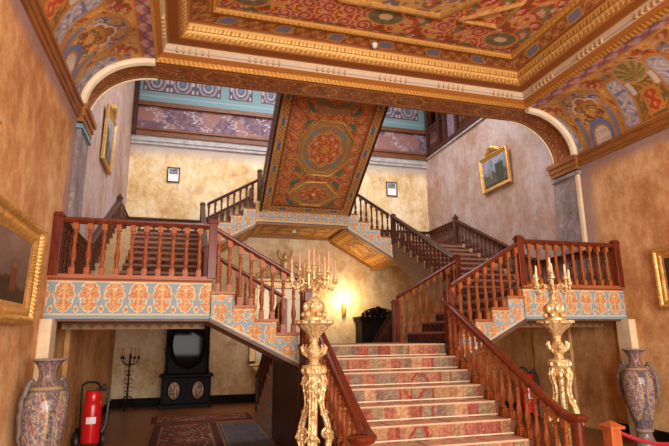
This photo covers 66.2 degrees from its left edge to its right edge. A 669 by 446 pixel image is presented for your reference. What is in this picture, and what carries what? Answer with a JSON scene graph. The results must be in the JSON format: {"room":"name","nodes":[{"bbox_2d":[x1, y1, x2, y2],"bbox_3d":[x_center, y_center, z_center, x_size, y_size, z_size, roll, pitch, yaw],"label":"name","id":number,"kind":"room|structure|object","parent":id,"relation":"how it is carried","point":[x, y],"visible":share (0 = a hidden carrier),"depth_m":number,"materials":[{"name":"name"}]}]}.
{"room":"historic interior","nodes":[
{"label":"historic interior","id":0,"kind":"room"},
{"bbox_2d":[0,0,134,445],"bbox_3d":[-2.969,-2.066,4.705,0.250,9.200,17.580,3,-13,-16],"label":"wall","id":1,"kind":"structure","parent":0,"point":[38,119],"depth_m":5.53,"materials":[{"name":"beige paint"}]},
{"bbox_2d":[0,194,46,324],"bbox_3d":[-2.715,0.320,4.197,0.168,0.962,1.960,3,-13,-16],"label":"painting","id":2,"kind":"object","parent":1,"relation":"attached to","point":[22,239],"visible":1,"depth_m":4.62},
{"bbox_2d":[32,319,56,385],"bbox_3d":[-3.256,1.960,5.672,0.130,1.768,0.260,3,-13,-16],"label":"post","id":3,"kind":"object","parent":1,"relation":"attached to","point":[46,336],"visible":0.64,"depth_m":5.71,"materials":[{"name":"beige paint"}]},
{"bbox_2d":[43,273,213,328],"bbox_3d":[-2.695,1.151,7.075,1.886,0.632,2.000,3,-13,-16],"label":"landing","id":4,"kind":"object","parent":3,"relation":"on","point":[88,301],"visible":1,"depth_m":6.20,"materials":[{"name":"multicoloured paint"}]},
{"bbox_2d":[59,223,93,273],"bbox_3d":[-3.579,0.462,7.092,0.129,0.760,1.944,3,-13,-16],"label":"balustrade","id":5,"kind":"object","parent":4,"relation":"on","point":[81,248],"visible":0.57,"depth_m":6.72,"materials":[{"name":"brown wood"}]},
{"bbox_2d":[67,103,96,253],"bbox_3d":[-3.547,-0.381,7.151,0.130,2.432,0.760,3,-13,-16],"label":"pilaster","id":6,"kind":"object","parent":4,"relation":"on","point":[86,125],"visible":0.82,"depth_m":7.11,"materials":[{"name":"stone"}]},
{"bbox_2d":[81,58,577,163],"bbox_3d":[0.353,-1.798,8.603,8.384,0.898,0.655,3,-13,-16],"label":"arch","id":7,"kind":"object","parent":6,"relation":"on","point":[560,144],"depth_m":8.57,"materials":[{"name":"beige paint"}]},
{"bbox_2d":[47,211,218,279],"bbox_3d":[-2.427,0.289,6.330,1.931,0.765,0.129,3,-13,-16],"label":"balustrade","id":8,"kind":"object","parent":4,"relation":"on","point":[59,220],"visible":1,"depth_m":6.29,"materials":[{"name":"brown wood"}]},
{"bbox_2d":[20,0,83,116],"bbox_3d":[-1.939,-2.732,1.766,0.075,0.200,11.220,3,-13,-16],"label":"crown molding","id":9,"kind":"structure","parent":1,"relation":"attached to","point":[34,10],"depth_m":5.54,"materials":[{"name":"brown wood"}]},
{"bbox_2d":[75,401,110,435],"bbox_3d":[-2.757,2.318,3.627,0.022,0.170,17.300,3,-13,-16],"label":"baseboard","id":10,"kind":"structure","parent":1,"relation":"attached to","point":[105,405],"depth_m":10.71,"materials":[{"name":"black wood"}]},
{"bbox_2d":[100,103,117,174],"bbox_3d":[-4.122,-1.612,9.457,0.162,1.228,1.000,3,-13,-16],"label":"painting","id":11,"kind":"object","parent":1,"relation":"attached to","point":[110,127],"visible":1,"depth_m":9.41},
{"bbox_2d":[90,228,201,276],"bbox_3d":[-3.405,0.865,9.608,1.853,1.988,3.040,3,-13,-16],"label":"staircase","id":12,"kind":"structure","parent":1,"relation":"attached to","point":[124,247],"depth_m":9.58,"materials":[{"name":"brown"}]},
{"bbox_2d":[91,193,122,270],"bbox_3d":[-4.260,0.110,9.584,0.129,2.211,3.124,3,-13,-16],"label":"balustrade","id":13,"kind":"object","parent":12,"relation":"on","point":[115,212],"visible":0.62,"depth_m":9.59,"materials":[{"name":"brown wood"}]},
{"bbox_2d":[199,202,207,276],"bbox_3d":[-2.573,0.249,10.047,0.129,2.108,3.124,3,-13,-16],"label":"balustrade","id":14,"kind":"object","parent":12,"relation":"on","point":[202,204],"visible":0.52,"depth_m":9.49,"materials":[{"name":"brown wood"}]},
{"bbox_2d":[40,0,154,95],"bbox_3d":[-1.544,-3.211,2.070,0.950,0.840,11.370,3,-13,-16],"label":"ceiling","id":15,"kind":"structure","parent":0,"point":[91,36],"depth_m":6.47,"materials":[{"name":"multicoloured paint"}]},
{"bbox_2d":[110,143,432,400],"bbox_3d":[-1.240,1.228,13.706,8.772,6.660,0.250,3,-13,-16],"label":"wall","id":16,"kind":"structure","parent":0,"point":[205,175],"depth_m":13.52,"materials":[{"name":"paint"}]},
{"bbox_2d":[167,167,179,182],"bbox_3d":[-4.155,-1.242,13.257,0.310,0.400,0.033,3,-13,-16],"label":"notice","id":17,"kind":"object","parent":16,"relation":"attached to","point":[173,173],"visible":1,"depth_m":13.25,"materials":[{"name":"white paper"}]},
{"bbox_2d":[169,169,177,173],"bbox_3d":[-4.155,-1.330,13.273,0.210,0.140,0.004,3,-13,-16],"label":"photograph","id":18,"kind":"object","parent":17,"relation":"attached to","point":[171,171],"depth_m":13.27},
{"bbox_2d":[110,394,254,408],"bbox_3d":[-1.171,4.351,12.871,8.228,0.200,0.030,3,-13,-16],"label":"baseboard","id":19,"kind":"structure","parent":16,"relation":"attached to","point":[234,398],"depth_m":12.04,"materials":[{"name":"wood"}]},
{"bbox_2d":[248,347,261,365],"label":"gilded mirror","id":20,"kind":"object","parent":16,"relation":"attached to","point":[254,357],"depth_m":12.72,"materials":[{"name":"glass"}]},
{"bbox_2d":[252,265,299,343],"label":"gilded mirror","id":21,"kind":"object","parent":16,"relation":"attached to","point":[288,288],"depth_m":13.25,"materials":[{"name":"gold glass"}]},
{"bbox_2d":[276,250,317,282],"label":"gilded mirror","id":22,"kind":"object","parent":16,"relation":"attached to","point":[285,263],"depth_m":13.46,"materials":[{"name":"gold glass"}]},
{"bbox_2d":[250,201,347,240],"bbox_3d":[-0.985,-0.024,13.033,2.240,0.566,1.678,3,-13,-16],"label":"landing","id":23,"kind":"object","parent":16,"relation":"attached to","point":[271,224],"visible":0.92,"depth_m":12.43,"materials":[{"name":"orange wood"}]},
{"bbox_2d":[260,93,388,215],"bbox_3d":[-0.228,-1.887,10.969,2.249,2.688,3.400,3,-13,-16],"label":"staircase","id":24,"kind":"structure","parent":23,"relation":"on","point":[319,152],"depth_m":11.04,"materials":[{"name":"multicoloured paint"}]},
{"bbox_2d":[342,297,347,314],"bbox_3d":[0.275,2.210,13.680,0.140,0.484,0.295,3,-13,-16],"label":"wall lamp","id":25,"kind":"object","parent":16,"relation":"attached to","point":[344,309],"visible":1,"depth_m":13.66,"materials":[{"name":"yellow glass"}]},
{"bbox_2d":[386,181,397,196],"bbox_3d":[1.661,-0.982,14.902,0.330,0.430,0.033,3,-13,-16],"label":"notice","id":26,"kind":"object","parent":16,"relation":"attached to","point":[391,187],"visible":1,"depth_m":14.90,"materials":[{"name":"white paper"}]},
{"bbox_2d":[388,183,394,188],"bbox_3d":[1.661,-1.078,14.920,0.230,0.155,0.004,3,-13,-16],"label":"photograph","id":27,"kind":"object","parent":26,"relation":"attached to","point":[390,185],"depth_m":14.91},
{"bbox_3d":[2.107,0.880,13.729,1.854,0.318,1.688,3,-13,-16],"label":"landing","id":28,"kind":"object","parent":16,"relation":"attached to","visible":0},
{"bbox_2d":[328,214,394,270],"bbox_3d":[0.677,0.455,13.412,1.310,1.367,1.678,3,-13,-16],"label":"staircase","id":29,"kind":"structure","parent":28,"relation":"on","point":[364,244],"depth_m":12.85,"materials":[{"name":"orange wood"}]},
{"bbox_2d":[351,193,389,235],"bbox_3d":[0.765,-0.412,12.792,1.244,1.484,0.129,3,-13,-16],"label":"balustrade","id":30,"kind":"object","parent":29,"relation":"on","point":[366,201],"visible":0.72,"depth_m":12.78,"materials":[{"name":"brown wood"}]},
{"bbox_2d":[380,221,453,242],"bbox_3d":[2.101,0.389,13.830,1.846,0.700,1.652,3,-13,-16],"label":"balustrade","id":31,"kind":"object","parent":28,"relation":"on","point":[449,225],"visible":0.34,"depth_m":14.12,"materials":[{"name":"brown wood"}]},
{"bbox_3d":[-4.060,0.553,11.997,1.854,0.318,1.688,3,-13,-16],"label":"landing","id":32,"kind":"object","parent":16,"relation":"attached to","visible":0},
{"bbox_2d":[121,202,199,230],"bbox_3d":[-4.059,0.062,12.100,1.846,0.700,1.652,3,-13,-16],"label":"balustrade","id":33,"kind":"object","parent":32,"relation":"on","point":[124,215],"visible":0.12,"depth_m":12.77,"materials":[{"name":"brown wood"}]},
{"bbox_2d":[207,202,257,252],"bbox_3d":[-2.640,0.279,12.480,1.310,1.367,1.678,3,-13,-16],"label":"staircase","id":34,"kind":"structure","parent":32,"relation":"on","point":[241,226],"depth_m":11.82,"materials":[{"name":"multicoloured tile"}]},
{"bbox_2d":[206,187,254,222],"bbox_3d":[-2.733,-0.246,13.383,1.244,1.484,0.129,3,-13,-16],"label":"balustrade","id":35,"kind":"object","parent":34,"relation":"on","point":[211,216],"visible":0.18,"depth_m":13.40,"materials":[{"name":"brown wood"}]},
{"bbox_2d":[207,169,262,222],"bbox_3d":[-2.307,-0.575,11.929,1.244,1.484,0.129,3,-13,-16],"label":"balustrade","id":36,"kind":"object","parent":34,"relation":"on","point":[259,171],"visible":0.95,"depth_m":11.91,"materials":[{"name":"brown wood"}]},
{"bbox_2d":[131,79,426,168],"bbox_3d":[-1.248,-3.181,14.566,8.772,2.760,0.400,3,-13,-16],"label":"wall","id":37,"kind":"structure","parent":0,"point":[170,113],"depth_m":13.92,"materials":[{"name":"multicoloured paint"}]},
{"bbox_2d":[77,402,634,445],"bbox_3d":[1.207,2.712,4.715,8.872,0.200,17.930,3,-13,-16],"label":"floor","id":38,"kind":"structure","parent":0,"point":[131,426],"depth_m":9.40,"materials":[{"name":"brown wood"}]},
{"bbox_2d":[16,358,68,445],"bbox_3d":[-2.864,2.026,5.026,0.437,1.351,0.419,6,-14,-26],"label":"vase","id":39,"kind":"object","parent":38,"relation":"on","point":[43,408],"visible":1,"depth_m":4.93,"materials":[{"name":"ceramic"}]},
{"bbox_2d":[59,329,83,445],"bbox_3d":[-3.789,2.348,7.364,0.060,1.758,1.010,3,-13,-16],"label":"pier","id":40,"kind":"object","parent":38,"relation":"on","point":[71,368],"visible":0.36,"depth_m":7.33,"materials":[{"name":"brown paint"}]},
{"bbox_2d":[71,381,110,445],"bbox_3d":[-3.496,2.773,7.390,0.419,0.936,0.382,8,-15,-35],"label":"fire extinguisher","id":41,"kind":"object","parent":38,"relation":"on","point":[90,433],"visible":1,"depth_m":7.27,"materials":[{"name":"red metal"}]},
{"bbox_2d":[118,347,139,410],"bbox_3d":[-4.635,3.494,11.558,0.433,1.354,0.441,3,-13,-16],"label":"candle stand","id":42,"kind":"object","parent":38,"relation":"on","point":[122,357],"visible":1,"depth_m":11.53,"materials":[{"name":"metal"}]},
{"bbox_2d":[148,422,223,445],"bbox_3d":[-2.138,3.233,7.397,1.070,0.010,4.420,3,-13,-16],"label":"rug","id":43,"kind":"object","parent":38,"relation":"on","point":[206,433],"visible":1,"depth_m":8.29,"materials":[{"name":"fabric"}]},
{"bbox_2d":[159,324,213,409],"bbox_3d":[-3.462,3.142,12.110,1.200,2.270,0.590,3,-13,-16],"label":"tall cabinet","id":44,"kind":"object","parent":38,"relation":"on","point":[186,378],"visible":0.89,"depth_m":12.01,"materials":[{"name":"paint"}]},
{"bbox_2d":[173,329,202,364],"bbox_3d":[-3.472,2.860,12.198,0.700,1.000,0.020,3,-13,-16],"label":"oval mirror","id":45,"kind":"object","parent":44,"relation":"attached to","point":[187,343],"depth_m":12.17,"materials":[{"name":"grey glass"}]},
{"bbox_2d":[150,412,252,423],"bbox_3d":[-2.618,3.854,10.155,1.900,0.010,0.880,3,-13,-16],"label":"rug","id":46,"kind":"object","parent":38,"relation":"on","point":[225,416],"visible":1,"depth_m":10.09,"materials":[{"name":"fabric"}]},
{"bbox_2d":[219,422,276,445],"bbox_3d":[-1.218,3.257,7.543,0.680,0.010,4.200,3,-13,-16],"label":"rug","id":47,"kind":"object","parent":38,"relation":"on","point":[241,433],"visible":1,"depth_m":8.28,"materials":[{"name":"fabric"}]},
{"bbox_2d":[252,367,257,383],"bbox_3d":[-1.212,3.980,12.644,1.600,0.856,0.470,3,-13,-16],"label":"console table","id":48,"kind":"object","parent":38,"relation":"on","point":[255,369],"visible":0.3,"depth_m":12.38,"materials":[{"name":"beige paint"}]},
{"bbox_2d":[255,359,272,434],"bbox_3d":[-0.203,3.078,9.664,2.254,1.268,2.304,3,-13,-16],"label":"staircase","id":49,"kind":"structure","parent":38,"relation":"on","point":[263,412],"depth_m":8.96,"materials":[{"name":"brown wood"}]},
{"bbox_2d":[255,304,279,407],"bbox_3d":[-1.250,2.628,9.550,0.129,2.116,2.474,3,-13,-16],"label":"balustrade","id":50,"kind":"object","parent":49,"relation":"on","point":[263,368],"visible":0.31,"depth_m":10.02,"materials":[{"name":"brown wood"}]},
{"bbox_2d":[372,311,391,342],"bbox_3d":[0.789,2.736,10.123,0.129,2.116,2.474,3,-13,-16],"label":"balustrade","id":51,"kind":"object","parent":49,"relation":"on","point":[385,328],"visible":0.12,"depth_m":9.62,"materials":[{"name":"brown wood"}]},
{"bbox_2d":[289,249,337,445],"bbox_3d":[-0.193,1.422,4.841,0.428,2.400,0.430,-4,-13,17],"label":"candelabrum","id":52,"kind":"object","parent":38,"relation":"on","point":[314,384],"visible":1,"depth_m":4.82,"materials":[{"name":"metal"}]},
{"bbox_2d":[307,249,309,264],"bbox_3d":[-0.248,0.330,4.940,0.022,0.155,0.022,9,-16,-37],"label":"candle","id":53,"kind":"object","parent":52,"relation":"on","point":[308,259],"depth_m":4.93,"materials":[{"name":"wax"}]},
{"bbox_2d":[311,263,316,269],"bbox_3d":[-0.202,0.431,5.064,0.068,0.070,0.065,3,-13,-16],"label":"socket","id":54,"kind":"object","parent":52,"relation":"attached to","point":[314,267],"depth_m":5.04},
{"bbox_2d":[323,256,325,271],"bbox_3d":[-0.094,0.392,4.859,0.022,0.155,0.022,-2,-13,6],"label":"candle","id":55,"kind":"object","parent":52,"relation":"on","point":[324,259],"depth_m":4.85,"materials":[{"name":"wax"}]},
{"bbox_2d":[327,251,329,265],"bbox_3d":[-0.060,0.349,5.035,0.022,0.155,0.022,-2,-13,6],"label":"candle","id":56,"kind":"object","parent":52,"relation":"on","point":[328,260],"depth_m":5.03,"materials":[{"name":"wax"}]},
{"bbox_2d":[353,306,401,342],"bbox_3d":[1.139,3.359,13.425,1.180,2.333,0.600,3,-13,-16],"label":"sideboard","id":57,"kind":"object","parent":38,"relation":"on","point":[368,325],"visible":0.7,"depth_m":13.32,"materials":[{"name":"black wood"}]},
{"bbox_2d":[272,343,536,445],"bbox_3d":[0.701,2.295,6.587,2.324,1.438,4.297,3,-13,-16],"label":"staircase","id":58,"kind":"structure","parent":38,"relation":"on","point":[408,394],"depth_m":6.09,"materials":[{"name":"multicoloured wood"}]},
{"bbox_2d":[204,291,304,367],"bbox_3d":[-1.208,1.500,7.431,1.260,1.186,2.002,3,-13,-16],"label":"staircase","id":59,"kind":"structure","parent":58,"relation":"on","point":[239,323],"depth_m":6.50,"materials":[{"name":"multicoloured paint"}]},
{"bbox_2d":[203,244,287,332],"bbox_3d":[-1.465,1.180,8.442,1.409,1.612,0.129,3,-13,-16],"label":"balustrade","id":60,"kind":"object","parent":59,"relation":"on","point":[205,260],"visible":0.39,"depth_m":8.46,"materials":[{"name":"brown wood"}]},
{"bbox_2d":[215,228,310,345],"bbox_3d":[-0.902,0.831,6.655,1.268,1.504,0.129,3,-13,-16],"label":"balustrade","id":61,"kind":"object","parent":59,"relation":"on","point":[231,240],"visible":0.85,"depth_m":6.62,"materials":[{"name":"brown wood"}]},
{"bbox_2d":[299,291,376,445],"bbox_3d":[-0.099,1.668,5.408,0.250,2.164,2.661,3,-13,-15],"label":"balustrade","id":62,"kind":"object","parent":58,"relation":"on","point":[364,435],"visible":0.61,"depth_m":4.99,"materials":[{"name":"brown wood"}]},
{"bbox_2d":[403,285,527,360],"bbox_3d":[1.965,1.668,8.322,1.260,1.186,2.002,3,-13,-16],"label":"staircase","id":63,"kind":"structure","parent":58,"relation":"on","point":[502,321],"depth_m":7.64,"materials":[{"name":"multicoloured tile"}]},
{"bbox_2d":[390,254,462,342],"bbox_3d":[1.689,1.347,9.328,1.409,1.612,0.129,3,-13,-16],"label":"balustrade","id":64,"kind":"object","parent":63,"relation":"on","point":[455,265],"visible":0.97,"depth_m":9.25,"materials":[{"name":"brown wood"}]},
{"bbox_2d":[442,242,521,343],"bbox_3d":[2.174,0.994,7.519,1.268,1.504,0.129,3,-13,-16],"label":"balustrade","id":65,"kind":"object","parent":63,"relation":"on","point":[447,294],"visible":0.85,"depth_m":7.51,"materials":[{"name":"brown wood"}]},
{"bbox_2d":[441,299,588,445],"bbox_3d":[1.978,1.831,5.995,0.208,2.064,2.486,3,-13,-16],"label":"balustrade","id":66,"kind":"object","parent":58,"relation":"on","point":[556,410],"visible":1,"depth_m":5.76,"materials":[{"name":"brown wood"}]},
{"bbox_2d":[514,367,539,416],"bbox_3d":[3.691,3.251,9.843,0.419,0.936,0.382,0,-13,-4],"label":"fire extinguisher","id":67,"kind":"object","parent":38,"relation":"on","point":[530,373],"visible":0.36,"depth_m":9.73,"materials":[{"name":"red metal"}]},
{"bbox_2d":[532,327,578,423],"bbox_3d":[4.107,2.767,9.582,0.060,1.758,1.010,3,-13,-16],"label":"pier","id":68,"kind":"object","parent":38,"relation":"on","point":[541,335],"visible":0.36,"depth_m":9.77,"materials":[{"name":"brown paint"}]},
{"bbox_2d":[532,257,583,445],"bbox_3d":[2.451,1.563,5.588,0.428,2.400,0.434,-4,-13,17],"label":"candelabrum","id":69,"kind":"object","parent":38,"relation":"on","point":[560,374],"visible":0.88,"depth_m":5.57,"materials":[{"name":"metal"}]},
{"bbox_2d":[597,420,624,445],"bbox_3d":[2.536,2.181,4.621,0.182,0.770,0.170,3,-13,-16],"label":"barrier post","id":70,"kind":"object","parent":38,"relation":"on","point":[612,436],"visible":1,"depth_m":4.63,"materials":[{"name":"orange wood"}]},
{"bbox_2d":[621,431,668,445],"bbox_3d":[3.254,2.129,5.136,1.604,0.271,0.036,9,-15,-35],"label":"rope","id":71,"kind":"object","parent":70,"relation":"hanging from","point":[622,433],"visible":0.92,"depth_m":4.91,"materials":[{"name":"red fabric"}]},
{"bbox_2d":[616,349,660,445],"bbox_3d":[4.355,2.480,7.326,0.426,1.330,0.438,-1,-13,2],"label":"vase","id":72,"kind":"object","parent":38,"relation":"on","point":[638,388],"visible":0.98,"depth_m":7.20,"materials":[{"name":"ceramic"}]},
{"bbox_2d":[149,0,668,108],"bbox_3d":[1.977,-3.687,3.179,6.396,0.513,11.450,3,-13,-16],"label":"ceiling","id":73,"kind":"structure","parent":0,"point":[269,45],"depth_m":7.75,"materials":[{"name":"gold paint"}]},
{"bbox_2d":[371,42,377,48],"bbox_3d":[0.630,-2.782,8.064,0.100,0.074,0.098,3,-13,-16],"label":"smoke detector","id":74,"kind":"object","parent":73,"relation":"attached to","point":[374,45],"visible":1,"depth_m":8.04,"materials":[{"name":"white plastic"}]},
{"bbox_2d":[426,8,668,431],"bbox_3d":[5.225,-1.631,7.006,0.250,9.200,17.580,3,-13,-16],"label":"wall","id":75,"kind":"structure","parent":0,"point":[625,191],"depth_m":8.88,"materials":[{"name":"beige paint"}]},
{"bbox_2d":[424,111,484,159],"bbox_3d":[4.171,-3.369,14.234,2.050,2.640,4.180,3,-13,-16],"label":"gallery","id":76,"kind":"object","parent":75,"relation":"attached to","point":[441,129],"visible":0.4,"depth_m":14.37,"materials":[{"name":"brown wood"}]},
{"bbox_2d":[393,241,527,305],"bbox_3d":[2.761,1.191,11.341,1.853,1.988,3.040,3,-13,-16],"label":"staircase","id":77,"kind":"structure","parent":75,"relation":"attached to","point":[417,270],"depth_m":11.31,"materials":[{"name":"brown wood"}]},
{"bbox_2d":[390,214,453,281],"bbox_3d":[1.888,0.486,11.300,0.129,2.108,3.124,3,-13,-16],"label":"balustrade","id":78,"kind":"object","parent":77,"relation":"on","point":[394,220],"visible":0.87,"depth_m":11.30,"materials":[{"name":"brown wood"}]},
{"bbox_2d":[452,214,532,276],"bbox_3d":[3.574,0.525,11.785,0.129,2.211,3.124,3,-13,-16],"label":"balustrade","id":79,"kind":"object","parent":77,"relation":"on","point":[456,223],"visible":0.7,"depth_m":12.25,"materials":[{"name":"brown wood"}]},
{"bbox_2d":[479,144,512,194],"bbox_3d":[3.630,-1.293,11.762,0.174,1.047,1.100,3,-13,-16],"label":"painting","id":80,"kind":"object","parent":75,"relation":"attached to","point":[495,169],"visible":1,"depth_m":11.72},
{"bbox_2d":[505,401,668,441],"bbox_3d":[5.175,2.738,5.855,0.022,0.170,17.300,3,-13,-16],"label":"baseboard","id":81,"kind":"structure","parent":75,"relation":"attached to","point":[660,436],"depth_m":7.48,"materials":[{"name":"wood"}]},
{"bbox_2d":[577,112,668,165],"bbox_3d":[5.942,-2.314,3.980,0.075,0.200,11.220,3,-13,-16],"label":"crown molding","id":82,"kind":"structure","parent":75,"relation":"attached to","point":[660,123],"depth_m":8.25,"materials":[{"name":"brown wood"}]},
{"bbox_2d":[616,319,638,436],"bbox_3d":[4.572,2.375,7.871,0.130,1.768,0.260,3,-13,-16],"label":"post","id":83,"kind":"object","parent":75,"relation":"attached to","point":[626,328],"visible":0.34,"depth_m":7.93,"materials":[{"name":"beige paint"}]},
{"bbox_2d":[458,284,626,326],"bbox_3d":[3.446,1.476,8.800,1.886,0.632,2.000,3,-13,-16],"label":"landing","id":84,"kind":"object","parent":83,"relation":"on","point":[583,302],"visible":0.52,"depth_m":7.96,"materials":[{"name":"multicoloured paint"}]},
{"bbox_2d":[546,154,588,284],"bbox_3d":[4.281,0.034,9.350,0.130,2.432,0.760,3,-13,-16],"label":"pilaster","id":85,"kind":"object","parent":84,"relation":"on","point":[567,188],"visible":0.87,"depth_m":9.38,"materials":[{"name":"paint"}]},
{"bbox_2d":[512,235,624,286],"bbox_3d":[3.690,0.613,8.049,1.931,0.765,0.129,3,-13,-16],"label":"balustrade","id":86,"kind":"object","parent":84,"relation":"on","point":[614,246],"visible":0.92,"depth_m":8.05,"materials":[{"name":"brown wood"}]},
{"bbox_2d":[531,248,609,285],"bbox_3d":[4.255,0.878,9.293,0.129,0.760,1.944,3,-13,-16],"label":"balustrade","id":87,"kind":"object","parent":84,"relation":"on","point":[576,254],"visible":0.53,"depth_m":9.06,"materials":[{"name":"brown wood"}]},
{"bbox_2d":[650,246,668,308],"bbox_3d":[4.933,0.661,6.840,0.127,0.881,1.500,3,-13,-16],"label":"painting","id":88,"kind":"object","parent":75,"relation":"attached to","point":[660,256],"visible":1,"depth_m":7.44},
{"bbox_2d":[530,13,668,153],"bbox_3d":[5.496,-2.837,4.048,0.950,0.840,11.370,3,-13,-16],"label":"ceiling","id":89,"kind":"structure","parent":0,"point":[626,89],"depth_m":8.09,"materials":[{"name":"multicoloured paint"}]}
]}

